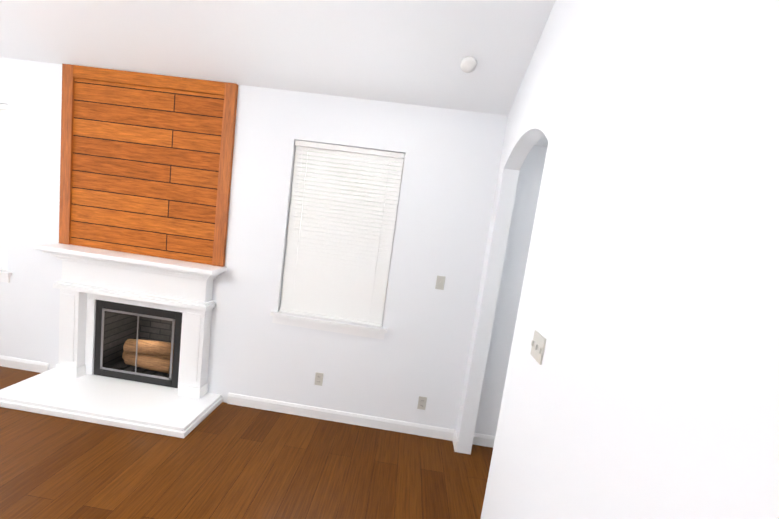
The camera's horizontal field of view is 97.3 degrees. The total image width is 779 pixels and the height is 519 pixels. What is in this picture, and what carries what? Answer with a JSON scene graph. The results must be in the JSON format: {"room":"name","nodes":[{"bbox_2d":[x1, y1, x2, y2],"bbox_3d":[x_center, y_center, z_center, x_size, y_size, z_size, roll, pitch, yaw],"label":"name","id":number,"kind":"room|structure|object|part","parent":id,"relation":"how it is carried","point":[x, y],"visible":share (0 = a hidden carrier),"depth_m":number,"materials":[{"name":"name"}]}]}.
{"room":"living room","nodes":[
{"label":"living room","id":0,"kind":"room"},
{"bbox_2d":[0,366,492,518],"bbox_3d":[-0.958,2.045,-1.886,9.500,0.120,12.700,8,7,3],"label":"floor","id":1,"kind":"structure","parent":0,"point":[223,460],"depth_m":2.39,"materials":[{"name":"brown wood"}]},
{"bbox_2d":[0,243,226,437],"bbox_3d":[-2.297,0.609,2.866,1.660,1.262,0.540,8,7,3],"label":"fireplace","id":2,"kind":"object","parent":1,"relation":"on","point":[76,383],"depth_m":2.98,"materials":[{"name":"white wood"}]},
{"bbox_3d":[-2.307,0.776,3.131,0.690,0.580,0.004,8,7,3],"label":"fireplace opening","id":3,"kind":"part","parent":2,"relation":"part of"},
{"bbox_2d":[103,308,175,378],"bbox_3d":[-2.287,0.744,3.422,0.892,0.781,0.529,8,7,3],"label":"fireplace insert","id":4,"kind":"object","parent":2,"relation":"in","point":[120,329],"depth_m":3.47,"materials":[{"name":"black"}]},
{"bbox_2d":[120,339,173,376],"bbox_3d":[-2.324,0.949,3.351,0.558,0.322,0.260,8,7,3],"label":"logs","id":5,"kind":"object","parent":4,"relation":"in","point":[153,355],"visible":0.67,"depth_m":3.28,"materials":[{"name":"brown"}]},
{"bbox_2d":[0,57,546,435],"bbox_3d":[-1.251,-0.117,3.066,7.790,2.920,0.150,8,7,3],"label":"wall","id":6,"kind":"structure","parent":0,"point":[449,180],"depth_m":2.97,"materials":[{"name":"white paint"}]},
{"bbox_2d":[0,113,11,282],"bbox_3d":[-3.900,-0.646,3.163,1.026,1.595,0.170,8,7,3],"label":"window","id":7,"kind":"structure","parent":6,"relation":"in","point":[5,275],"depth_m":3.16,"materials":[{"name":"white"}]},
{"bbox_2d":[0,355,48,372],"bbox_3d":[-4.171,0.900,3.290,1.910,0.100,0.015,8,7,3],"label":"baseboard","id":8,"kind":"structure","parent":6,"relation":"attached to","point":[5,361],"depth_m":3.25,"materials":[{"name":"white wood"}]},
{"bbox_2d":[59,64,237,266],"bbox_3d":[-2.107,-0.796,2.956,1.520,1.531,0.034,8,7,3],"label":"panel","id":9,"kind":"object","parent":6,"relation":"attached to","point":[146,160],"visible":0.96,"depth_m":2.95,"materials":[{"name":"brown wood"}]},
{"bbox_2d":[314,372,323,385],"bbox_3d":[-0.632,1.072,3.072,0.070,0.115,0.008,8,7,3],"label":"electrical outlet","id":10,"kind":"object","parent":6,"relation":"attached to","point":[318,378],"visible":1,"depth_m":3.07,"materials":[{"name":"grey plastic"}]},
{"bbox_2d":[270,150,404,339],"bbox_3d":[-0.435,-0.163,2.981,1.040,1.595,0.170,8,7,3],"label":"window","id":11,"kind":"structure","parent":6,"relation":"in","point":[331,325],"depth_m":3.00,"materials":[{"name":"white"}]},
{"bbox_2d":[279,140,404,325],"bbox_3d":[-0.429,-0.210,2.965,0.928,1.490,0.044,8,7,3],"label":"window blinds","id":12,"kind":"object","parent":11,"relation":"attached to","point":[333,270],"visible":0.88,"depth_m":2.96,"materials":[{"name":"white plastic"}]},
{"bbox_2d":[227,393,456,444],"bbox_3d":[-0.453,1.420,3.082,2.090,0.100,0.040,8,7,3],"label":"baseboard","id":13,"kind":"structure","parent":6,"relation":"attached to","point":[324,414],"depth_m":3.09,"materials":[{"name":"white wood"}]},
{"bbox_2d":[417,396,426,409],"bbox_3d":[0.288,1.270,3.031,0.070,0.115,0.008,8,7,3],"label":"electrical outlet","id":14,"kind":"object","parent":6,"relation":"attached to","point":[422,403],"visible":1,"depth_m":3.03,"materials":[{"name":"grey plastic"}]},
{"bbox_2d":[435,275,444,289],"bbox_3d":[0.431,0.197,2.902,0.070,0.115,0.015,8,7,3],"label":"light switch","id":15,"kind":"object","parent":6,"relation":"attached to","point":[440,281],"visible":1,"depth_m":2.90,"materials":[{"name":"grey plastic"}]},
{"bbox_2d":[473,433,494,447],"bbox_3d":[0.844,1.599,3.026,0.290,0.100,0.015,8,7,3],"label":"baseboard","id":16,"kind":"structure","parent":6,"relation":"attached to","point":[479,439],"depth_m":3.02,"materials":[{"name":"white wood"}]},
{"bbox_2d":[0,0,554,146],"bbox_3d":[-1.052,-2.343,0.954,7.790,2.643,4.138,8,7,3],"label":"ceiling","id":17,"kind":"structure","parent":0,"point":[413,52],"depth_m":2.47,"materials":[{"name":"white paint"}]},
{"bbox_2d":[460,56,476,72],"bbox_3d":[0.548,-1.351,2.378,0.110,0.075,0.106,8,7,3],"label":"smoke detector","id":18,"kind":"object","parent":17,"relation":"attached to","point":[468,64],"visible":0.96,"depth_m":2.36,"materials":[{"name":"white plastic"}]},
{"bbox_2d":[456,0,778,518],"bbox_3d":[0.840,-0.686,0.849,0.120,5.100,3.847,8,7,3],"label":"wall","id":19,"kind":"structure","parent":0,"point":[648,310],"depth_m":0.93,"materials":[{"name":"white paint"}]},
{"bbox_2d":[530,330,545,364],"bbox_3d":[0.657,0.389,1.525,0.015,0.115,0.120,8,7,3],"label":"light switch","id":20,"kind":"object","parent":19,"relation":"attached to","point":[538,342],"visible":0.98,"depth_m":1.51,"materials":[{"name":"grey plastic"}]}
]}

